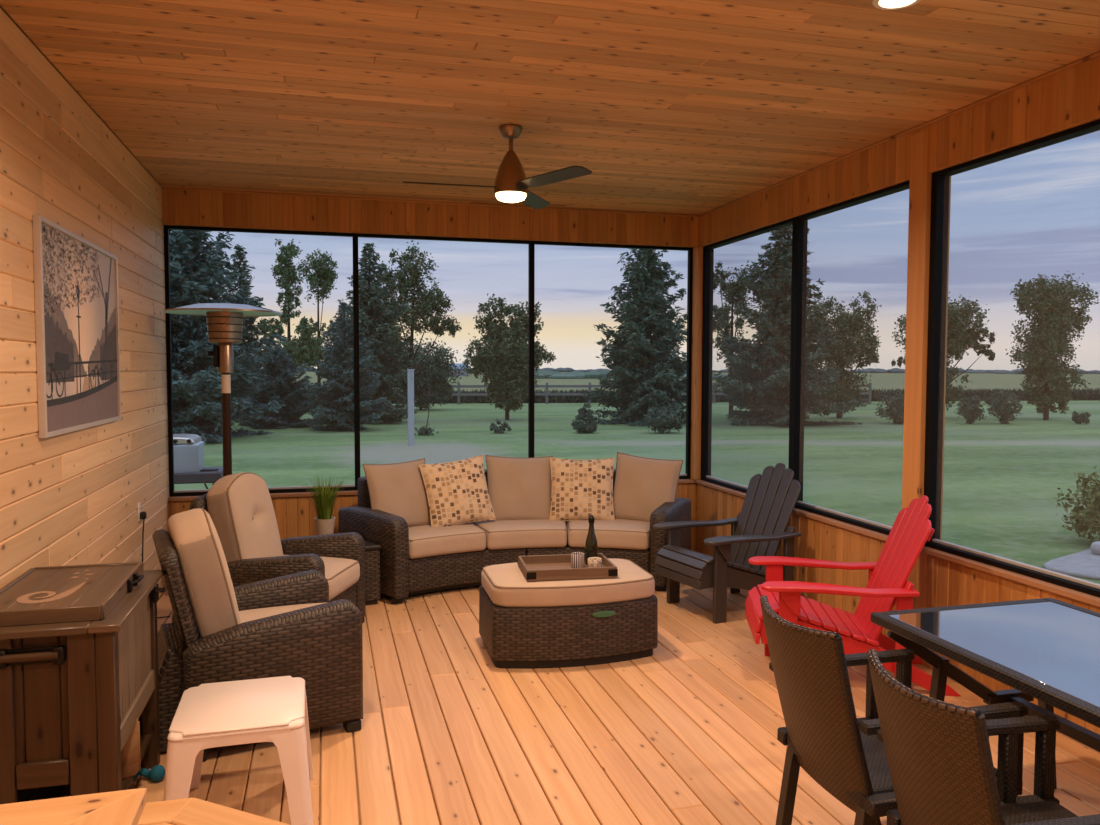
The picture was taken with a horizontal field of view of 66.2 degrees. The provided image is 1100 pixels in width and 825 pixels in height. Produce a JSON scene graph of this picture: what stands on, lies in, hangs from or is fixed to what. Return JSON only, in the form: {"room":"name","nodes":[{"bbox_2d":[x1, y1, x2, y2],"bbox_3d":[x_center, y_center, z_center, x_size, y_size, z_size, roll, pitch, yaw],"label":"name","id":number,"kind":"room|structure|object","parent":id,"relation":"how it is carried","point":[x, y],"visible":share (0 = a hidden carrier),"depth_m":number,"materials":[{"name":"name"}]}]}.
{"room":"sunroom","nodes":[
{"label":"sunroom","id":0,"kind":"room"},
{"bbox_2d":[0,8,168,596],"bbox_3d":[-1.945,0.021,2.390,0.140,3.084,8.813,-1,3,-15],"label":"wall","id":1,"kind":"structure","parent":0,"point":[71,498],"depth_m":4.12,"materials":[{"name":"brown wood"}]},
{"bbox_2d":[32,214,121,437],"bbox_3d":[-2.368,-0.400,4.285,0.030,0.955,1.400,-1,3,-15],"label":"framed picture","id":2,"kind":"object","parent":1,"relation":"attached to","point":[76,292],"visible":1,"depth_m":4.11,"materials":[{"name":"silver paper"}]},
{"bbox_2d":[137,502,140,521],"bbox_3d":[-2.703,0.655,5.550,0.010,0.120,0.075,-1,3,-15],"label":"wall outlet","id":3,"kind":"object","parent":1,"relation":"attached to","point":[138,504],"visible":1,"depth_m":5.53,"materials":[{"name":"white plastic"}]},
{"bbox_2d":[140,511,169,617],"bbox_3d":[-2.651,1.022,5.644,0.055,0.741,0.185,2,4,34],"label":"power cord","id":4,"kind":"object","parent":1,"relation":"hanging from","point":[143,514],"visible":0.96,"depth_m":5.57,"materials":[{"name":"black plastic"}]},
{"bbox_2d":[162,189,698,550],"bbox_3d":[-0.837,-0.224,7.209,4.491,3.084,0.140,-1,3,-15],"label":"wall","id":5,"kind":"structure","parent":0,"point":[295,516],"depth_m":6.96,"materials":[{"name":"brown wood"}]},
{"bbox_2d":[164,225,357,496],"bbox_3d":[-2.305,-0.404,6.802,1.450,2.120,0.050,-1,3,-15],"label":"window","id":6,"kind":"structure","parent":5,"relation":"in","point":[172,492],"depth_m":6.68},
{"bbox_2d":[162,187,698,216],"bbox_3d":[-0.814,-1.751,7.056,4.491,0.018,0.018,-1,3,-15],"label":"trim","id":7,"kind":"structure","parent":5,"relation":"attached to","point":[168,188],"depth_m":6.97,"materials":[{"name":"brown wood"}]},
{"bbox_2d":[168,479,695,501],"bbox_3d":[-0.844,0.653,7.232,4.511,0.030,0.150,-1,3,-15],"label":"trim","id":8,"kind":"structure","parent":5,"relation":"attached to","point":[351,492],"depth_m":6.83,"materials":[{"name":"brown wood"}]},
{"bbox_2d":[355,233,531,477],"bbox_3d":[-0.883,-0.421,7.182,1.492,2.120,0.050,-1,3,-15],"label":"window","id":9,"kind":"structure","parent":5,"relation":"in","point":[357,235],"depth_m":7.16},
{"bbox_2d":[532,241,692,478],"bbox_3d":[0.566,-0.437,7.569,1.509,2.120,0.050,-1,3,-15],"label":"window","id":10,"kind":"structure","parent":5,"relation":"in","point":[686,475],"depth_m":7.69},
{"bbox_2d":[0,0,1099,214],"bbox_3d":[0.309,-1.612,2.856,4.891,0.140,9.113,-1,3,-15],"label":"ceiling","id":11,"kind":"structure","parent":0,"point":[686,107],"depth_m":4.12,"materials":[{"name":"brown wood"}]},
{"bbox_2d":[403,124,591,208],"bbox_3d":[-0.350,-1.432,4.829,0.980,0.425,1.103,-1,3,-15],"label":"ceiling fan","id":12,"kind":"object","parent":11,"relation":"hanging from","point":[511,185],"visible":1,"depth_m":4.80,"materials":[{"name":"brown metal"}]},
{"bbox_2d":[872,0,920,9],"bbox_3d":[1.309,-1.553,3.172,0.180,0.006,0.180,-1,3,-15],"label":"recessed light","id":13,"kind":"object","parent":11,"relation":"in","point":[880,4],"visible":1,"depth_m":3.21,"materials":[{"name":"white"}]},
{"bbox_2d":[128,573,1099,824],"bbox_3d":[0.301,1.653,3.023,4.791,0.230,9.013,-1,3,-15],"label":"floor","id":14,"kind":"structure","parent":0,"point":[684,733],"depth_m":3.83,"materials":[{"name":"brown wood"}]},
{"bbox_2d":[0,788,146,824],"bbox_3d":[-1.172,1.252,1.399,0.760,0.730,0.950,-1,3,-15],"label":"table","id":15,"kind":"object","parent":14,"relation":"on","point":[123,807],"visible":1,"depth_m":1.83,"materials":[{"name":"brown wood"}]},
{"bbox_2d":[0,562,164,803],"bbox_3d":[-1.791,1.083,3.184,0.529,0.882,0.818,-1,3,-15],"label":"cabinet","id":16,"kind":"object","parent":14,"relation":"on","point":[79,643],"visible":0.97,"depth_m":2.86,"materials":[{"name":"brown wood"}]},
{"bbox_2d":[18,734,151,801],"bbox_3d":[-1.800,1.384,3.197,0.421,0.020,0.660,-1,3,-15],"label":"shelf","id":17,"kind":"object","parent":16,"relation":"attached to","point":[42,793],"depth_m":3.08,"materials":[{"name":"brown wood"}]},
{"bbox_2d":[121,718,140,778],"bbox_3d":[-1.613,1.267,3.200,0.105,0.210,0.100,-1,3,-15],"label":"log","id":18,"kind":"object","parent":16,"relation":"on","point":[130,753],"visible":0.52,"depth_m":3.17,"materials":[{"name":"wood"}]},
{"bbox_2d":[133,765,164,780],"bbox_3d":[-1.688,1.478,3.448,0.224,0.066,0.076,0,3,-9],"label":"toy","id":19,"kind":"object","parent":14,"relation":"on","point":[157,773],"visible":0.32,"depth_m":3.44,"materials":[{"name":"teal plastic"}]},
{"bbox_2d":[137,797,289,824],"bbox_3d":[-0.969,1.357,2.099,1.509,0.450,0.618,1,3,22],"label":"bench","id":20,"kind":"object","parent":14,"relation":"on","point":[185,811],"visible":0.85,"depth_m":2.34,"materials":[{"name":"brown wood"}]},
{"bbox_2d":[164,303,282,476],"bbox_3d":[-2.381,0.282,6.218,0.810,2.168,0.810,-1,3,-15],"label":"patio heater","id":21,"kind":"object","parent":14,"relation":"on","point":[224,324],"visible":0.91,"depth_m":6.13,"materials":[{"name":"brown metal"}]},
{"bbox_2d":[164,303,282,316],"bbox_3d":[-2.379,-0.761,6.165,0.810,0.078,0.810,-1,3,-15],"label":"hood","id":22,"kind":"object","parent":21,"relation":"attached to","point":[196,309],"depth_m":6.05,"materials":[{"name":"silver metal"}]},
{"bbox_2d":[164,676,312,824],"bbox_3d":[-1.163,1.309,3.193,0.512,0.433,0.542,-1,3,-16],"label":"side table","id":23,"kind":"object","parent":14,"relation":"on","point":[272,709],"visible":1,"depth_m":3.01,"materials":[{"name":"white plastic"}]},
{"bbox_2d":[152,508,362,761],"bbox_3d":[-1.463,0.963,4.037,0.991,1.037,0.781,-1,3,-28],"label":"armchair","id":24,"kind":"object","parent":14,"relation":"on","point":[287,625],"visible":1,"depth_m":3.76,"materials":[{"name":"brown wicker"}]},
{"bbox_2d":[168,508,240,637],"bbox_3d":[-1.618,0.766,3.944,0.293,0.633,0.530,-1,3,-28],"label":"cushion","id":25,"kind":"object","parent":24,"relation":"on","point":[203,568],"depth_m":3.72,"materials":[{"name":"beige fabric"}]},
{"bbox_2d":[239,603,323,622],"bbox_3d":[-1.322,1.085,4.118,0.661,0.186,0.525,-1,3,-28],"label":"seat cushion","id":26,"kind":"object","parent":24,"relation":"on","point":[247,611],"depth_m":4.26,"materials":[{"name":"beige fabric"}]},
{"bbox_2d":[189,472,365,622],"bbox_3d":[-1.744,0.898,5.290,0.991,1.037,0.781,1,3,8],"label":"armchair","id":27,"kind":"object","parent":14,"relation":"on","point":[240,508],"visible":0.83,"depth_m":5.17,"materials":[{"name":"brown wicker"}]},
{"bbox_2d":[206,472,282,561],"bbox_3d":[-1.918,0.695,5.305,0.293,0.633,0.530,1,3,8],"label":"cushion","id":28,"kind":"object","parent":27,"relation":"on","point":[240,508],"depth_m":5.15,"materials":[{"name":"beige fabric"}]},
{"bbox_2d":[280,555,359,600],"bbox_3d":[-1.586,1.025,5.274,0.661,0.186,0.525,1,3,8],"label":"seat cushion","id":29,"kind":"object","parent":27,"relation":"on","point":[342,572],"depth_m":5.26,"materials":[{"name":"beige fabric"}]},
{"bbox_2d":[364,541,381,605],"bbox_3d":[-1.546,1.156,6.192,0.459,0.430,0.589,-1,3,-28],"label":"wicker side table","id":30,"kind":"object","parent":14,"relation":"on","point":[372,554],"visible":0.14,"depth_m":6.02,"materials":[{"name":"brown wicker"}]},
{"bbox_2d":[303,474,345,534],"bbox_3d":[-1.670,0.689,6.195,0.402,0.502,0.442,-1,3,-15],"label":"potted grass","id":31,"kind":"object","parent":30,"relation":"on","point":[324,523],"depth_m":6.14,"materials":[{"name":"plant"}]},
{"bbox_2d":[314,517,334,534],"bbox_3d":[-1.654,0.858,6.194,0.152,0.165,0.152,-1,3,-15],"label":"pot","id":32,"kind":"object","parent":31,"relation":"on","point":[323,525],"depth_m":6.14,"materials":[{"name":"ceramic"}]},
{"bbox_2d":[338,469,690,603],"bbox_3d":[-0.216,0.926,6.720,2.872,0.840,1.111,0,3,-10],"label":"curved sofa","id":33,"kind":"object","parent":14,"relation":"on","point":[415,560],"visible":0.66,"depth_m":6.41,"materials":[{"name":"brown wicker"}]},
{"bbox_2d":[363,458,430,526],"bbox_3d":[-1.162,0.644,6.523,0.549,0.540,0.207,-3,4,-43],"label":"throw pillow","id":34,"kind":"object","parent":33,"relation":"on","point":[398,489],"visible":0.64,"depth_m":6.47,"materials":[{"name":"beige fabric"}]},
{"bbox_2d":[409,523,485,558],"bbox_3d":[-0.903,0.966,6.513,0.817,0.165,0.622,-2,3,-31],"label":"seat cushion","id":35,"kind":"object","parent":33,"relation":"on","point":[467,539],"depth_m":6.31,"materials":[{"name":"beige fabric"}]},
{"bbox_2d":[419,455,495,526],"bbox_3d":[-0.728,0.633,6.662,0.589,0.567,0.216,-1,3,-25],"label":"throw pillow","id":36,"kind":"object","parent":33,"relation":"on","point":[457,491],"visible":0.95,"depth_m":6.60,"materials":[{"name":"fabric"}]},
{"bbox_2d":[485,455,552,520],"bbox_3d":[-0.247,0.631,6.911,0.584,0.563,0.213,0,3,-11],"label":"throw pillow","id":37,"kind":"object","parent":33,"relation":"on","point":[518,488],"visible":0.82,"depth_m":6.85,"materials":[{"name":"beige fabric"}]},
{"bbox_2d":[471,519,566,549],"bbox_3d":[-0.225,0.955,6.771,0.817,0.165,0.622,0,3,-10],"label":"seat cushion","id":38,"kind":"object","parent":33,"relation":"on","point":[528,534],"depth_m":6.50,"materials":[{"name":"beige fabric"}]},
{"bbox_2d":[549,457,614,520],"bbox_3d":[0.263,0.633,6.889,0.537,0.518,0.211,0,3,2],"label":"throw pillow","id":39,"kind":"object","parent":33,"relation":"on","point":[581,489],"visible":0.96,"depth_m":6.83,"materials":[{"name":"fabric"}]},
{"bbox_2d":[567,519,649,549],"bbox_3d":[0.500,0.956,6.771,0.817,0.165,0.622,1,3,10],"label":"seat cushion","id":40,"kind":"object","parent":33,"relation":"on","point":[617,534],"depth_m":6.51,"materials":[{"name":"beige fabric"}]},
{"bbox_2d":[613,452,682,521],"bbox_3d":[0.769,0.631,6.862,0.605,0.592,0.205,1,3,24],"label":"throw pillow","id":41,"kind":"object","parent":33,"relation":"on","point":[642,485],"visible":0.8,"depth_m":6.81,"materials":[{"name":"beige fabric"}]},
{"bbox_2d":[479,558,657,668],"bbox_3d":[0.099,1.192,5.108,0.995,0.477,0.707,-1,3,-13],"label":"wicker ottoman","id":42,"kind":"object","parent":14,"relation":"on","point":[523,624],"visible":0.91,"depth_m":4.78,"materials":[{"name":"brown wicker"}]},
{"bbox_2d":[517,553,617,581],"bbox_3d":[0.097,0.923,5.049,0.536,0.064,0.392,0,3,-10],"label":"serving tray","id":43,"kind":"object","parent":42,"relation":"on","point":[558,566],"visible":0.9,"depth_m":4.90,"materials":[{"name":"brown wood"}]},
{"bbox_2d":[571,552,583,567],"bbox_3d":[0.167,0.895,5.113,0.080,0.082,0.080,-1,3,-15],"label":"cup","id":44,"kind":"object","parent":43,"relation":"on","point":[577,558],"visible":1,"depth_m":5.08,"materials":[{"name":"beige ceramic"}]},
{"bbox_2d":[585,515,597,564],"bbox_3d":[0.255,0.782,5.187,0.080,0.302,0.080,-1,3,-15],"label":"wine bottle","id":45,"kind":"object","parent":43,"relation":"on","point":[591,546],"visible":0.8,"depth_m":5.16,"materials":[{"name":"green glass"}]},
{"bbox_2d":[588,557,601,567],"bbox_3d":[0.271,0.910,5.095,0.086,0.055,0.086,-1,3,-15],"label":"cup","id":46,"kind":"object","parent":43,"relation":"on","point":[592,561],"visible":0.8,"depth_m":5.06,"materials":[{"name":"ceramic"}]},
{"bbox_2d":[481,559,654,606],"bbox_3d":[0.099,1.016,5.101,0.975,0.125,0.684,-1,3,-13],"label":"cushion","id":47,"kind":"object","parent":42,"relation":"on","point":[503,585],"depth_m":4.82,"materials":[{"name":"beige fabric"}]},
{"bbox_2d":[653,463,805,623],"bbox_3d":[1.337,0.880,6.018,1.052,1.011,0.740,-1,3,-27],"label":"chair","id":48,"kind":"object","parent":14,"relation":"on","point":[760,527],"visible":0.91,"depth_m":5.95,"materials":[{"name":"black wood"}]},
{"bbox_2d":[745,495,960,695],"bbox_3d":[1.643,0.951,4.653,1.052,1.011,0.740,0,3,7],"label":"chair","id":49,"kind":"object","parent":14,"relation":"on","point":[888,584],"visible":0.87,"depth_m":4.51,"materials":[{"name":"red wood"}]},
{"bbox_2d":[760,595,1027,824],"bbox_3d":[1.084,1.097,2.829,0.721,0.908,0.576,-1,3,-15],"label":"dining chair","id":50,"kind":"object","parent":14,"relation":"on","point":[823,734],"visible":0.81,"depth_m":2.66,"materials":[{"name":"black wicker"}]},
{"bbox_2d":[867,649,1099,824],"bbox_3d":[1.236,1.128,2.242,0.721,0.908,0.576,0,3,-11],"label":"dining chair","id":51,"kind":"object","parent":14,"relation":"on","point":[938,753],"visible":1,"depth_m":2.15,"materials":[{"name":"black wicker"}]},
{"bbox_2d":[871,598,1099,788],"bbox_3d":[1.934,1.200,2.580,0.880,0.732,1.860,-1,3,-15],"label":"dining table","id":52,"kind":"object","parent":14,"relation":"on","point":[1047,650],"visible":0.82,"depth_m":3.04,"materials":[{"name":"black glass"}]},
{"bbox_2d":[696,56,1099,748],"bbox_3d":[2.542,-0.028,3.536,0.140,3.084,8.713,-1,3,-15],"label":"wall","id":53,"kind":"structure","parent":0,"point":[1069,98],"depth_m":4.91,"materials":[{"name":"brown wood"}]},
{"bbox_2d":[690,246,702,550],"bbox_3d":[1.387,-0.248,7.785,0.185,3.084,0.185,-1,3,-15],"label":"trim","id":54,"kind":"structure","parent":53,"relation":"attached to","point":[697,290],"depth_m":7.68,"materials":[{"name":"brown wood"}]},
{"bbox_2d":[701,217,794,492],"bbox_3d":[1.623,-0.403,6.944,0.085,2.120,1.543,-1,3,-15],"label":"window","id":55,"kind":"structure","parent":53,"relation":"in","point":[708,251],"depth_m":7.62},
{"bbox_2d":[791,181,908,534],"bbox_3d":[1.988,-0.332,5.580,0.085,2.120,1.285,-1,3,-15],"label":"window","id":56,"kind":"structure","parent":53,"relation":"in","point":[801,222],"depth_m":6.14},
{"bbox_2d":[696,480,1099,607],"bbox_3d":[2.526,0.849,3.556,0.150,0.030,8.663,-1,3,-15],"label":"trim","id":57,"kind":"structure","parent":53,"relation":"attached to","point":[1049,587],"depth_m":4.48,"materials":[{"name":"black painted metal"}]},
{"bbox_2d":[698,51,1099,216],"bbox_3d":[2.470,-1.558,3.437,0.018,0.018,8.713,-1,3,-15],"label":"trim","id":58,"kind":"structure","parent":53,"relation":"attached to","point":[1096,54],"depth_m":4.68,"materials":[{"name":"brown wood"}]},
{"bbox_2d":[902,129,950,539],"bbox_3d":[2.180,-0.418,4.886,0.170,2.364,0.145,-1,3,-15],"label":"wooden post","id":59,"kind":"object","parent":53,"relation":"attached to","point":[920,181],"depth_m":4.84,"materials":[{"name":"brown wood"}]},
{"bbox_2d":[924,119,1099,597],"bbox_3d":[2.578,-0.218,3.373,0.085,2.120,3.000,-1,3,-15],"label":"window","id":60,"kind":"structure","parent":53,"relation":"in","point":[938,226],"depth_m":4.75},
{"label":"outside","id":61,"kind":"structure","parent":0,"visible":0},
{"bbox_2d":[262,372,1099,392],"bbox_3d":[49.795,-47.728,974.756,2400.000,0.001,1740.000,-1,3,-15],"label":"crop field","id":62,"kind":"structure","parent":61,"point":[895,381],"depth_m":152.35,"materials":[{"name":"green plant"}]},
{"bbox_2d":[452,363,468,375],"bbox_3d":[-28.621,-12.860,255.974,8.000,4.100,5.800,0,3,-6],"label":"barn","id":63,"kind":"object","parent":62,"relation":"on","point":[457,364],"visible":0.14,"depth_m":253.87,"materials":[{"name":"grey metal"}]},
{"bbox_2d":[534,370,726,379],"bbox_3d":[19.813,-9.362,205.828,55.559,2.266,59.290,-1,3,-15],"label":"hedge","id":64,"kind":"object","parent":62,"relation":"on","point":[543,374],"visible":0.38,"depth_m":194.51,"materials":[{"name":"green plant"}]},
{"bbox_2d":[260,367,1099,373],"bbox_3d":[78.983,-29.772,588.995,665.374,4.009,392.286,-1,3,-15],"label":"trees","id":65,"kind":"object","parent":62,"relation":"on","point":[867,370],"visible":0.15,"depth_m":585.39,"materials":[{"name":"green plant"}]},
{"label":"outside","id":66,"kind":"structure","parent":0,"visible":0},
{"bbox_2d":[174,400,1099,583],"bbox_3d":[34.768,0.991,24.899,200.000,0.001,90.000,-1,3,-15],"label":"lawn","id":67,"kind":"structure","parent":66,"point":[1001,482],"depth_m":22.15,"materials":[{"name":"green plant"}]},
{"bbox_2d":[173,434,222,488],"bbox_3d":[-3.706,0.998,8.032,1.150,1.547,0.608,-1,3,-15],"label":"gas grill","id":68,"kind":"object","parent":67,"relation":"on","point":[189,468],"visible":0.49,"depth_m":7.87,"materials":[{"name":"grey metal"}]},
{"bbox_2d":[174,467,222,483],"bbox_3d":[-3.602,0.602,8.012,0.950,0.100,0.500,-1,3,-15],"label":"shelf","id":69,"kind":"object","parent":68,"relation":"attached to","point":[205,475],"depth_m":7.86,"materials":[{"name":"grey metal"}]},
{"bbox_2d":[165,229,288,443],"bbox_3d":[-11.491,-3.197,26.729,5.511,8.208,6.984,1,3,10],"label":"spruce tree","id":70,"kind":"object","parent":67,"relation":"on","point":[196,383],"visible":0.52,"depth_m":25.69,"materials":[{"name":"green plant"}]},
{"bbox_2d":[224,244,275,419],"bbox_3d":[-13.131,-3.338,35.690,3.860,7.532,3.540,-1,3,-22],"label":"spruce tree","id":71,"kind":"object","parent":67,"relation":"on","point":[243,283],"visible":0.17,"depth_m":35.56,"materials":[{"name":"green plant"}]},
{"bbox_2d":[233,346,325,428],"bbox_3d":[-10.187,-0.949,31.881,3.849,3.164,3.356,-2,3,-31],"label":"spruce tree","id":72,"kind":"object","parent":67,"relation":"on","point":[281,386],"visible":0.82,"depth_m":31.46,"materials":[{"name":"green plant"}]},
{"bbox_2d":[255,239,323,370],"bbox_3d":[-13.465,-4.463,43.420,3.543,8.985,2.628,0,3,3],"label":"poplar tree","id":73,"kind":"object","parent":67,"relation":"on","point":[302,346],"visible":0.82,"depth_m":43.19,"materials":[{"name":"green plant"}]},
{"bbox_2d":[297,249,337,406],"bbox_3d":[-12.364,-4.659,47.219,4.208,8.991,2.839,-2,3,-32],"label":"poplar tree","id":74,"kind":"object","parent":67,"relation":"on","point":[324,274],"visible":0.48,"depth_m":46.61,"materials":[{"name":"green plant"}]},
{"bbox_2d":[299,302,393,430],"bbox_3d":[-7.366,-1.604,29.848,3.174,4.691,3.145,3,4,44],"label":"spruce tree","id":75,"kind":"object","parent":67,"relation":"on","point":[338,388],"visible":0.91,"depth_m":29.79,"materials":[{"name":"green plant"}]},
{"bbox_2d":[319,243,417,424],"bbox_3d":[-7.294,-3.170,34.078,4.258,7.386,3.840,1,3,23],"label":"spruce tree","id":76,"kind":"object","parent":67,"relation":"on","point":[378,323],"visible":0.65,"depth_m":33.73,"materials":[{"name":"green plant"}]},
{"bbox_2d":[407,369,413,444],"bbox_3d":[-3.993,-0.124,24.202,0.200,2.230,0.225,-1,3,-15],"label":"post","id":77,"kind":"object","parent":67,"relation":"on","point":[410,372],"visible":0.87,"depth_m":24.13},
{"bbox_2d":[376,240,461,417],"bbox_3d":[-6.240,-3.636,37.472,4.819,7.985,2.652,-1,3,-15],"label":"maple tree","id":78,"kind":"object","parent":67,"relation":"on","point":[426,302],"visible":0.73,"depth_m":37.18,"materials":[{"name":"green plant"}]},
{"bbox_2d":[374,338,464,409],"bbox_3d":[-7.293,-2.029,44.462,5.697,4.042,3.361,-1,3,-21],"label":"bush","id":79,"kind":"object","parent":67,"relation":"on","point":[440,369],"visible":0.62,"depth_m":44.31,"materials":[{"name":"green plant"}]},
{"bbox_2d":[415,379,438,435],"bbox_3d":[-4.157,-0.185,27.921,0.955,2.032,0.740,0,3,4],"label":"sapling","id":80,"kind":"object","parent":67,"relation":"on","point":[426,431],"visible":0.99,"depth_m":27.89,"materials":[{"name":"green plant"}]},
{"bbox_2d":[490,419,511,433],"bbox_3d":[-1.710,0.513,28.865,0.776,0.589,0.647,-2,4,-39],"label":"shrub","id":81,"kind":"object","parent":67,"relation":"on","point":[504,424],"visible":1,"depth_m":28.77,"materials":[{"name":"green plant"}]},
{"bbox_2d":[461,294,556,419],"bbox_3d":[-1.890,-2.354,36.349,3.814,5.547,2.880,-2,4,-40],"label":"tree","id":82,"kind":"object","parent":67,"relation":"on","point":[502,368],"visible":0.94,"depth_m":35.90,"materials":[{"name":"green plant"}]},
{"bbox_2d":[296,382,871,404],"bbox_3d":[-2.915,-1.161,52.551,49.850,1.400,0.190,0,3,-10],"label":"rail fence","id":83,"kind":"object","parent":67,"relation":"on","point":[458,386],"visible":0.23,"depth_m":52.99,"materials":[{"name":"brown wood"}]},
{"bbox_2d":[571,403,600,432],"bbox_3d":[1.232,0.231,28.943,0.986,1.156,0.994,1,3,22],"label":"conifer shrub","id":84,"kind":"object","parent":67,"relation":"on","point":[588,424],"visible":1,"depth_m":28.80,"materials":[{"name":"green plant"}]},
{"bbox_2d":[582,248,686,426],"bbox_3d":[3.846,-3.553,34.419,5.026,8.198,4.972,3,4,42],"label":"spruce tree","id":85,"kind":"object","parent":67,"relation":"on","point":[644,370],"visible":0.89,"depth_m":33.73,"materials":[{"name":"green plant"}]},
{"bbox_2d":[642,405,684,432],"bbox_3d":[3.896,0.265,28.997,1.465,1.095,1.322,0,3,-10],"label":"round shrub","id":86,"kind":"object","parent":67,"relation":"on","point":[663,420],"visible":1,"depth_m":28.86,"materials":[{"name":"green plant"}]},
{"bbox_2d":[300,387,1099,403],"bbox_3d":[-3.290,-0.931,54.853,102.826,1.426,2.102,0,3,-10],"label":"grass","id":87,"kind":"structure","parent":67,"relation":"on","point":[1090,394],"depth_m":57.02,"materials":[{"name":"green plant"}]},
{"bbox_2d":[713,260,761,417],"bbox_3d":[8.330,-3.154,37.905,2.944,7.031,2.381,-1,3,-15],"label":"birch tree","id":88,"kind":"object","parent":67,"relation":"on","point":[737,290],"visible":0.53,"depth_m":37.62,"materials":[{"name":"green plant"}]},
{"bbox_2d":[716,225,870,426],"bbox_3d":[9.475,-3.721,33.679,6.192,8.641,6.058,0,3,-2],"label":"spruce tree","id":89,"kind":"object","parent":67,"relation":"on","point":[768,357],"visible":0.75,"depth_m":33.21,"materials":[{"name":"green plant"}]},
{"bbox_2d":[809,291,881,417],"bbox_3d":[13.229,-2.594,38.229,4.023,5.899,2.848,0,3,-8],"label":"tree","id":90,"kind":"object","parent":67,"relation":"on","point":[850,329],"visible":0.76,"depth_m":37.83,"materials":[{"name":"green plant"}]},
{"bbox_2d":[875,390,903,423],"bbox_3d":[14.133,-0.176,34.197,1.871,1.488,1.692,-1,3,-15],"label":"shrub","id":91,"kind":"object","parent":67,"relation":"on","point":[895,410],"visible":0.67,"depth_m":34.15,"materials":[{"name":"grey plant"}]},
{"bbox_2d":[891,291,994,410],"bbox_3d":[18.116,-2.596,38.457,5.366,5.902,2.646,-1,3,-24],"label":"tree","id":92,"kind":"object","parent":67,"relation":"on","point":[960,336],"visible":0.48,"depth_m":38.10,"materials":[{"name":"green plant"}]},
{"bbox_2d":[953,395,985,423],"bbox_3d":[17.114,-0.075,34.264,1.115,1.291,0.977,-1,3,-15],"label":"shrub","id":93,"kind":"object","parent":67,"relation":"on","point":[970,409],"visible":1,"depth_m":34.15,"materials":[{"name":"grey plant"}]},
{"bbox_2d":[982,388,1024,423],"bbox_3d":[18.439,-0.197,34.383,1.555,1.528,1.483,-1,3,-15],"label":"shrub","id":94,"kind":"object","parent":67,"relation":"on","point":[1004,410],"visible":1,"depth_m":34.23,"materials":[{"name":"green plant"}]},
{"bbox_2d":[1006,271,1098,419],"bbox_3d":[21.898,-2.870,36.951,3.914,6.620,2.779,-1,3,-20],"label":"tree","id":95,"kind":"object","parent":67,"relation":"on","point":[1058,319],"visible":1,"depth_m":36.64,"materials":[{"name":"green plant"}]},
{"bbox_2d":[1043,549,1099,579],"bbox_3d":[7.644,1.705,9.440,4.382,0.050,2.530,-1,3,-15],"label":"gravel bed","id":96,"kind":"object","parent":67,"relation":"on","point":[1083,564],"visible":0.86,"depth_m":9.28,"materials":[{"name":"grey gravel"}]},
{"bbox_2d":[1053,466,1099,541],"bbox_3d":[7.237,1.133,10.478,1.657,1.275,1.432,0,3,4],"label":"bush","id":97,"kind":"object","parent":96,"relation":"on","point":[1085,520],"visible":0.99,"depth_m":10.61,"materials":[{"name":"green plant"}]},
{"bbox_2d":[1090,541,1099,554],"bbox_3d":[6.449,1.585,9.840,0.254,0.160,0.192,-1,3,-15],"label":"rock","id":98,"kind":"object","parent":96,"relation":"on","point":[1095,546],"visible":1,"depth_m":9.81,"materials":[{"name":"grey stone"}]},
{"bbox_2d":[1072,410,1090,423],"bbox_3d":[21.692,0.242,34.410,0.711,0.663,0.736,2,3,28],"label":"shrub","id":99,"kind":"object","parent":67,"relation":"on","point":[1077,418],"visible":1,"depth_m":34.28,"materials":[{"name":"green plant"}]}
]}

